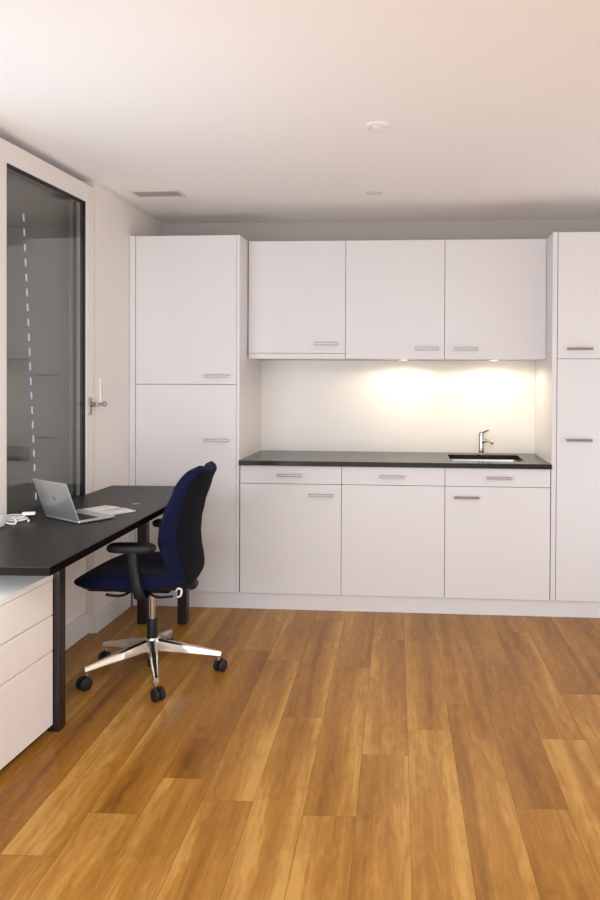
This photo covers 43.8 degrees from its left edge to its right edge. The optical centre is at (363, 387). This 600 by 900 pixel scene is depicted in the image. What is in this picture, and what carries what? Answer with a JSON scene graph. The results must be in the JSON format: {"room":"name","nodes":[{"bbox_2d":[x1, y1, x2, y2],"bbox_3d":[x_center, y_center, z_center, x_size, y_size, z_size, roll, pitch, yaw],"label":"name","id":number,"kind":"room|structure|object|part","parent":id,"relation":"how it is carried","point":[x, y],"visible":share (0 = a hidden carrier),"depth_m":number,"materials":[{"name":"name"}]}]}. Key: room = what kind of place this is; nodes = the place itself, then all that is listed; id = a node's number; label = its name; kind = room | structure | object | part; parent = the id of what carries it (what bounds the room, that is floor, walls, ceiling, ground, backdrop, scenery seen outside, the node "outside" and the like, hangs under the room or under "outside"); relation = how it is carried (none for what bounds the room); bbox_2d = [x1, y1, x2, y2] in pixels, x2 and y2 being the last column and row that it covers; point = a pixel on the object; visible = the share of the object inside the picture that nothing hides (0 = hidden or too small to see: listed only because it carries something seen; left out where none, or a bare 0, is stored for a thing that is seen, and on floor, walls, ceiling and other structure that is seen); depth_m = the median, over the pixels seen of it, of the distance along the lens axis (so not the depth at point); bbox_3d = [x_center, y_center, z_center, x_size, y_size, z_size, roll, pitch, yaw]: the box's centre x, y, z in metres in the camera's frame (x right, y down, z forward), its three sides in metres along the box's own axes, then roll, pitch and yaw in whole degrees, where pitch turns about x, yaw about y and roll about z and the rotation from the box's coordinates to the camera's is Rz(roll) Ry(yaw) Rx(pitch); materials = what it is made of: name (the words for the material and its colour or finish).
{"room":"office with kitchenette","nodes":[
{"label":"office with kitchenette","id":0,"kind":"room"},
{"bbox_2d":[51,181,164,632],"bbox_3d":[-1.764,0.135,1.432,0.310,2.403,7.215,0,1,4],"label":"wall","id":1,"kind":"structure","parent":0,"point":[116,220],"depth_m":4.13,"materials":[{"name":"paint"}]},
{"bbox_2d":[0,138,106,521],"bbox_3d":[-1.477,-0.217,3.465,0.111,1.657,1.008,0,1,6],"label":"window","id":2,"kind":"structure","parent":1,"relation":"in","point":[13,158],"depth_m":3.82,"materials":[{"name":"paint"}]},
{"bbox_2d":[7,169,68,514],"bbox_3d":[-1.594,-0.184,3.447,0.002,1.600,0.974,0,1,4],"label":"glass pane","id":3,"kind":"object","parent":2,"relation":"attached to","point":[45,223],"visible":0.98,"depth_m":3.57,"materials":[{"name":"clear glass"}]},
{"bbox_3d":[-1.402,0.100,3.911,0.050,0.090,0.113,0,1,11],"label":"handle","id":4,"kind":"part","parent":2,"relation":"part of","materials":[{"name":"silver metal"}]},
{"bbox_3d":[-1.389,0.020,3.905,0.009,0.130,0.009,0,1,6],"label":"handle rod","id":5,"kind":"part","parent":2,"relation":"part of","materials":[{"name":"white plastic"}]},
{"bbox_2d":[40,184,75,496],"bbox_3d":[-1.650,-0.186,3.451,0.245,1.604,0.984,0,1,4],"label":"reveal","id":6,"kind":"structure","parent":1,"relation":"attached to","point":[40,184],"depth_m":3.93,"materials":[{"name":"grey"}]},
{"bbox_2d":[69,200,73,497],"bbox_3d":[-1.547,-0.189,3.924,0.021,1.600,0.017,0,1,4],"label":"rail","id":7,"kind":"object","parent":1,"relation":"attached to","point":[71,202],"visible":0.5,"depth_m":3.92,"materials":[{"name":"grey metal"}]},
{"bbox_2d":[65,593,130,650],"bbox_3d":[-1.468,1.257,3.690,0.060,0.115,1.459,0,1,4],"label":"baseboard","id":8,"kind":"structure","parent":1,"relation":"attached to","point":[117,607],"depth_m":3.95,"materials":[{"name":"paint"}]},
{"bbox_2d":[95,181,165,224],"bbox_3d":[-1.598,-1.059,1.407,0.012,0.012,7.215,0,1,4],"label":"trim","id":9,"kind":"structure","parent":1,"relation":"attached to","point":[96,182],"depth_m":4.35,"materials":[{"name":"paint"}]},
{"bbox_2d":[0,603,599,899],"bbox_3d":[0.421,1.379,1.289,5.282,0.060,10.663,0,1,4],"label":"floor","id":10,"kind":"structure","parent":0,"point":[333,755],"depth_m":2.61,"materials":[{"name":"brown wood"}]},
{"bbox_2d":[0,575,52,770],"bbox_3d":[-1.382,1.022,2.453,0.300,0.612,0.800,0,1,7],"label":"drawer pedestal","id":11,"kind":"object","parent":10,"relation":"on","point":[26,602],"visible":0.94,"depth_m":2.65,"materials":[{"name":"paint"}]},
{"bbox_3d":[-1.380,0.727,2.450,0.300,0.022,0.800,0,1,6],"label":"panel","id":12,"kind":"part","parent":11,"relation":"part of","materials":[{"name":"paint"}]},
{"bbox_3d":[-1.242,0.806,2.435,0.019,0.131,0.798,0,1,7],"label":"drawer","id":13,"kind":"part","parent":11,"relation":"part of","materials":[{"name":"paint"}]},
{"bbox_3d":[-1.243,0.942,2.437,0.019,0.133,0.798,0,1,7],"label":"drawer","id":14,"kind":"part","parent":11,"relation":"part of","materials":[{"name":"paint"}]},
{"bbox_3d":[-1.244,1.154,2.439,0.019,0.282,0.798,0,1,7],"label":"drawer","id":15,"kind":"part","parent":11,"relation":"part of","materials":[{"name":"paint"}]},
{"bbox_2d":[0,485,188,731],"bbox_3d":[-1.206,0.941,3.255,0.548,0.758,1.818,0,1,4],"label":"desk","id":16,"kind":"object","parent":10,"relation":"on","point":[43,545],"visible":0.77,"depth_m":2.87,"materials":[{"name":"black laminate"}]},
{"bbox_2d":[0,514,4,527],"bbox_3d":[-1.471,0.539,2.970,0.044,0.050,0.083,0,1,0],"label":"charger","id":17,"kind":"object","parent":16,"relation":"on","point":[2,517],"visible":1,"depth_m":2.97,"materials":[{"name":"white plastic"}]},
{"bbox_2d":[4,511,35,524],"bbox_3d":[-1.454,0.546,3.077,0.117,0.033,0.163,0,1,4],"label":"power cable","id":18,"kind":"object","parent":16,"relation":"on","point":[10,517],"visible":1,"depth_m":3.10,"materials":[{"name":"white plastic"}]},
{"bbox_3d":[-1.190,0.957,2.865,0.052,0.727,0.052,0,1,4],"label":"leg","id":19,"kind":"part","parent":16,"relation":"part of","materials":[{"name":"black metal"}]},
{"bbox_2d":[33,479,114,523],"bbox_3d":[-1.238,0.476,3.164,0.252,0.174,0.232,1,1,37],"label":"laptop","id":20,"kind":"object","parent":16,"relation":"on","point":[55,498],"visible":1,"depth_m":3.10,"materials":[{"name":"silver metal"}]},
{"bbox_3d":[-1.288,0.469,3.096,0.252,0.160,0.062,1,1,37],"label":"lid","id":21,"kind":"part","parent":20,"relation":"part of","materials":[{"name":"silver metal"}]},
{"bbox_2d":[78,505,135,514],"bbox_3d":[-1.168,0.557,3.361,0.226,0.009,0.150,1,1,37],"label":"booklet","id":22,"kind":"object","parent":16,"relation":"on","point":[112,510],"visible":0.68,"depth_m":3.35,"materials":[{"name":"paper"}]},
{"bbox_2d":[105,508,125,511],"bbox_3d":[-1.125,0.555,3.347,0.065,0.004,0.070,1,1,37],"label":"paper","id":23,"kind":"object","parent":22,"relation":"on","point":[111,509],"depth_m":3.34,"materials":[{"name":"white paper"}]},
{"bbox_3d":[-1.225,0.943,4.115,0.052,0.727,0.052,0,1,4],"label":"leg","id":24,"kind":"part","parent":16,"relation":"part of","materials":[{"name":"black metal"}]},
{"bbox_3d":[-1.002,0.944,4.115,0.052,0.727,0.052,0,1,4],"label":"leg","id":25,"kind":"part","parent":16,"relation":"part of","materials":[{"name":"black metal"}]},
{"bbox_2d":[74,461,227,701],"bbox_3d":[-0.965,0.833,3.422,0.654,0.971,0.652,0,1,4],"label":"office chair","id":26,"kind":"object","parent":10,"relation":"on","point":[140,570],"visible":1,"depth_m":3.26,"materials":[{"name":"blue fabric"}]},
{"bbox_2d":[77,676,87,685],"bbox_3d":[-1.219,1.276,3.228,0.008,0.032,0.063,1,1,34],"label":"hood","id":27,"kind":"object","parent":26,"relation":"attached to","point":[83,680],"depth_m":3.21,"materials":[{"name":"black plastic"}]},
{"bbox_3d":[-1.062,0.906,3.274,0.051,0.024,0.164,1,1,32],"label":"lever","id":28,"kind":"part","parent":26,"relation":"part of","materials":[{"name":"black plastic"}]},
{"bbox_3d":[-1.035,0.841,3.426,0.516,0.064,0.480,0,1,4],"label":"seat","id":29,"kind":"part","parent":26,"relation":"part of","materials":[{"name":"blue fabric"}]},
{"bbox_3d":[-0.964,0.799,3.198,0.073,0.211,0.131,0,1,4],"label":"armrest","id":30,"kind":"part","parent":26,"relation":"part of","materials":[{"name":"black plastic"}]},
{"bbox_2d":[154,686,162,695],"bbox_3d":[-0.868,1.278,3.124,0.063,0.032,0.008,1,1,42],"label":"hood","id":31,"kind":"object","parent":26,"relation":"attached to","point":[158,690],"depth_m":3.11,"materials":[{"name":"black plastic"}]},
{"bbox_3d":[-0.903,0.910,3.261,0.061,0.019,0.181,0,1,-40],"label":"lever","id":32,"kind":"part","parent":26,"relation":"part of","materials":[{"name":"black plastic"}]},
{"bbox_3d":[-0.786,0.632,3.406,0.194,0.566,0.424,0,1,4],"label":"backrest","id":33,"kind":"part","parent":26,"relation":"part of","materials":[{"name":"blue fabric"}]},
{"bbox_3d":[-0.783,0.900,3.389,0.048,0.048,0.040,0,1,4],"label":"tilt knob","id":34,"kind":"part","parent":26,"relation":"part of","materials":[{"name":"black plastic"}]},
{"bbox_2d":[129,235,260,592],"bbox_3d":[-1.042,0.155,4.671,0.664,2.106,0.644,0,1,4],"label":"tall cabinet","id":35,"kind":"object","parent":10,"relation":"on","point":[195,388],"visible":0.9,"depth_m":4.38,"materials":[{"name":"white laminate"}]},
{"bbox_3d":[-1.055,0.598,4.395,0.606,1.224,0.019,0,1,4],"label":"door","id":36,"kind":"part","parent":35,"relation":"part of","materials":[{"name":"laminate"}]},
{"bbox_3d":[-1.050,-0.455,4.384,0.606,0.876,0.019,0,1,4],"label":"door","id":37,"kind":"part","parent":35,"relation":"part of","materials":[{"name":"laminate"}]},
{"bbox_3d":[-0.867,0.312,4.354,0.146,0.013,0.032,0,1,4],"label":"handle","id":38,"kind":"part","parent":35,"relation":"part of","materials":[{"name":"silver metal"}]},
{"bbox_3d":[-0.866,-0.064,4.350,0.146,0.013,0.032,0,1,4],"label":"handle","id":39,"kind":"part","parent":35,"relation":"part of","materials":[{"name":"silver metal"}]},
{"bbox_3d":[-0.719,0.157,4.664,0.018,2.106,0.612,0,1,4],"label":"panel","id":40,"kind":"part","parent":35,"relation":"part of","materials":[{"name":"laminate"}]},
{"bbox_2d":[240,465,341,594],"bbox_3d":[-0.411,0.835,4.633,0.598,0.755,0.644,0,1,4],"label":"base cabinet","id":41,"kind":"object","parent":10,"relation":"on","point":[291,516],"visible":1,"depth_m":4.34,"materials":[{"name":"white laminate"}]},
{"bbox_3d":[-0.433,0.514,4.325,0.146,0.013,0.032,0,1,4],"label":"handle","id":42,"kind":"part","parent":41,"relation":"part of","materials":[{"name":"silver metal"}]},
{"bbox_3d":[-0.429,0.513,4.350,0.597,0.104,0.019,0,1,4],"label":"drawer","id":43,"kind":"part","parent":41,"relation":"part of","materials":[{"name":"laminate"}]},
{"bbox_3d":[-0.250,0.629,4.313,0.146,0.013,0.032,0,1,4],"label":"handle","id":44,"kind":"part","parent":41,"relation":"part of","materials":[{"name":"silver metal"}]},
{"bbox_2d":[239,450,551,468],"bbox_3d":[0.190,0.445,4.586,1.806,0.028,0.624,0,1,4],"label":"countertop","id":45,"kind":"structure","parent":41,"relation":"on","point":[263,457],"depth_m":4.39,"materials":[{"name":"black stone"}]},
{"bbox_2d":[450,459,518,461],"bbox_3d":[0.741,0.544,4.545,0.458,0.161,0.387,0,1,4],"label":"sink","id":46,"kind":"object","parent":45,"relation":"in","point":[450,459],"visible":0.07,"depth_m":4.73,"materials":[{"name":"silver metal"}]},
{"bbox_2d":[477,429,493,453],"bbox_3d":[0.784,0.352,4.729,0.054,0.162,0.173,0,1,-26],"label":"faucet","id":47,"kind":"object","parent":45,"relation":"on","point":[482,440],"visible":1,"depth_m":4.76,"materials":[{"name":"silver metal"}]},
{"bbox_3d":[0.774,0.291,4.773,0.075,0.042,0.040,1,1,26],"label":"lever","id":48,"kind":"part","parent":47,"relation":"part of","materials":[{"name":"silver metal"}]},
{"bbox_3d":[0.785,0.347,4.710,0.025,0.037,0.140,0,1,-19],"label":"spout","id":49,"kind":"part","parent":47,"relation":"part of","materials":[{"name":"silver metal"}]},
{"bbox_2d":[341,467,444,597],"bbox_3d":[0.188,0.838,4.590,0.598,0.755,0.644,0,1,4],"label":"base cabinet","id":50,"kind":"object","parent":10,"relation":"on","point":[392,533],"visible":1,"depth_m":4.30,"materials":[{"name":"white laminate"}]},
{"bbox_3d":[0.161,0.517,4.282,0.146,0.013,0.032,0,1,4],"label":"handle","id":51,"kind":"part","parent":50,"relation":"part of","materials":[{"name":"silver metal"}]},
{"bbox_3d":[0.169,0.517,4.307,0.597,0.104,0.019,0,1,4],"label":"drawer","id":52,"kind":"part","parent":50,"relation":"part of","materials":[{"name":"laminate"}]},
{"bbox_2d":[444,459,549,600],"bbox_3d":[0.786,0.841,4.547,0.598,0.755,0.644,0,1,4],"label":"base cabinet","id":53,"kind":"object","parent":10,"relation":"on","point":[497,521],"visible":0.95,"depth_m":4.26,"materials":[{"name":"white laminate"}]},
{"bbox_3d":[0.589,0.634,4.253,0.146,0.013,0.032,0,1,4],"label":"handle","id":54,"kind":"part","parent":53,"relation":"part of","materials":[{"name":"silver metal"}]},
{"bbox_3d":[0.767,0.520,4.264,0.597,0.104,0.019,0,1,4],"label":"drawer","id":55,"kind":"part","parent":53,"relation":"part of","materials":[{"name":"laminate"}]},
{"bbox_3d":[0.774,0.521,4.238,0.146,0.013,0.032,0,1,4],"label":"handle","id":56,"kind":"part","parent":53,"relation":"part of","materials":[{"name":"silver metal"}]},
{"bbox_2d":[535,232,599,601],"bbox_3d":[1.420,0.169,4.495,0.658,2.106,0.644,0,1,4],"label":"tall cabinet","id":57,"kind":"object","parent":10,"relation":"on","point":[567,382],"visible":0.94,"depth_m":4.22,"materials":[{"name":"white laminate"}]},
{"bbox_3d":[1.106,0.167,4.533,0.026,2.106,0.612,0,1,4],"label":"panel","id":58,"kind":"part","parent":57,"relation":"part of","materials":[{"name":"laminate"}]},
{"bbox_3d":[1.402,0.533,4.219,0.605,1.382,0.019,0,1,4],"label":"door","id":59,"kind":"part","parent":57,"relation":"part of","materials":[{"name":"laminate"}]},
{"bbox_3d":[1.407,-0.520,4.207,0.605,0.718,0.019,0,1,4],"label":"door","id":60,"kind":"part","parent":57,"relation":"part of","materials":[{"name":"laminate"}]},
{"bbox_3d":[1.220,0.301,4.204,0.146,0.013,0.032,0,1,4],"label":"handle","id":61,"kind":"part","parent":57,"relation":"part of","materials":[{"name":"silver metal"}]},
{"bbox_3d":[1.222,-0.217,4.198,0.146,0.013,0.032,0,1,4],"label":"handle","id":62,"kind":"part","parent":57,"relation":"part of","materials":[{"name":"silver metal"}]},
{"bbox_2d":[0,0,599,223],"bbox_3d":[0.265,-1.115,1.323,4.400,0.120,7.515,0,1,4],"label":"ceiling","id":63,"kind":"structure","parent":0,"point":[255,111],"depth_m":2.80,"materials":[{"name":"paint"}]},
{"bbox_2d":[129,190,186,197],"bbox_3d":[-1.159,-1.089,4.180,0.280,0.008,0.150,0,1,4],"label":"ceiling vent","id":64,"kind":"object","parent":63,"relation":"in","point":[139,193],"visible":1,"depth_m":4.18,"materials":[{"name":"silver metal"}]},
{"bbox_2d":[366,190,382,194],"bbox_3d":[0.058,-1.084,4.140,0.092,0.005,0.092,0,1,4],"label":"ceiling disc","id":65,"kind":"object","parent":63,"relation":"attached to","point":[373,192],"visible":1,"depth_m":4.12,"materials":[{"name":"white plastic"}]},
{"bbox_2d":[365,121,389,131],"bbox_3d":[0.056,-1.067,3.050,0.104,0.016,0.104,0,1,4],"label":"recessed light","id":66,"kind":"object","parent":63,"relation":"in","point":[376,126],"visible":1,"depth_m":3.03,"materials":[{"name":"white plastic"}]},
{"bbox_3d":[0.056,-1.065,3.050,0.054,0.013,0.054,0,1,4],"label":"bulb","id":67,"kind":"part","parent":66,"relation":"part of","materials":[{"name":"white glass"}]},
{"bbox_2d":[133,591,599,617],"bbox_3d":[0.169,1.268,4.333,3.115,0.095,0.016,0,1,4],"label":"baseboard","id":68,"kind":"structure","parent":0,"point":[582,609],"depth_m":4.33,"materials":[{"name":"laminate"}]},
{"bbox_2d":[165,219,599,360],"bbox_3d":[0.519,0.108,4.960,4.400,2.403,0.150,0,1,4],"label":"wall","id":69,"kind":"structure","parent":0,"point":[479,229],"depth_m":4.90,"materials":[{"name":"paint"}]},
{"bbox_2d":[248,241,348,359],"bbox_3d":[-0.397,-0.534,4.718,0.598,0.718,0.444,0,1,4],"label":"upper cabinet","id":70,"kind":"object","parent":69,"relation":"attached to","point":[297,289],"visible":0.98,"depth_m":4.53,"materials":[{"name":"white laminate"}]},
{"bbox_3d":[-0.412,-0.189,4.542,0.596,0.032,0.019,0,1,4],"label":"light rail","id":71,"kind":"part","parent":70,"relation":"part of","materials":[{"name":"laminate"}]},
{"bbox_3d":[-0.397,-0.185,4.748,0.598,0.014,0.391,0,1,4],"label":"panel","id":72,"kind":"part","parent":70,"relation":"part of","materials":[{"name":"laminate"}]},
{"bbox_3d":[-0.229,-0.263,4.503,0.146,0.013,0.032,0,1,4],"label":"handle","id":73,"kind":"part","parent":70,"relation":"part of","materials":[{"name":"silver metal"}]},
{"bbox_2d":[346,240,444,359],"bbox_3d":[0.201,-0.530,4.675,0.598,0.721,0.444,0,1,4],"label":"upper cabinet","id":74,"kind":"object","parent":69,"relation":"attached to","point":[395,289],"visible":1,"depth_m":4.49,"materials":[{"name":"white laminate"}]},
{"bbox_3d":[0.202,-0.182,4.705,0.598,0.014,0.391,0,1,4],"label":"panel","id":75,"kind":"part","parent":74,"relation":"part of","materials":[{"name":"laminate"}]},
{"bbox_3d":[0.377,-0.233,4.459,0.146,0.013,0.032,0,1,4],"label":"handle","id":76,"kind":"part","parent":74,"relation":"part of","materials":[{"name":"silver metal"}]},
{"bbox_2d":[261,360,534,453],"bbox_3d":[0.213,0.137,4.900,1.807,0.623,0.010,0,1,4],"label":"backsplash","id":77,"kind":"structure","parent":69,"relation":"attached to","point":[307,405],"depth_m":4.90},
{"bbox_2d":[443,239,546,360],"bbox_3d":[0.801,-0.526,4.632,0.601,0.721,0.444,0,1,4],"label":"upper cabinet","id":78,"kind":"object","parent":69,"relation":"attached to","point":[495,305],"visible":0.99,"depth_m":4.44,"materials":[{"name":"white laminate"}]},
{"bbox_3d":[0.610,-0.229,4.443,0.146,0.013,0.032,0,1,4],"label":"handle","id":79,"kind":"part","parent":78,"relation":"part of","materials":[{"name":"silver metal"}]},
{"bbox_3d":[0.801,-0.179,4.662,0.601,0.014,0.391,0,1,4],"label":"panel","id":80,"kind":"part","parent":78,"relation":"part of","materials":[{"name":"laminate"}]}
]}

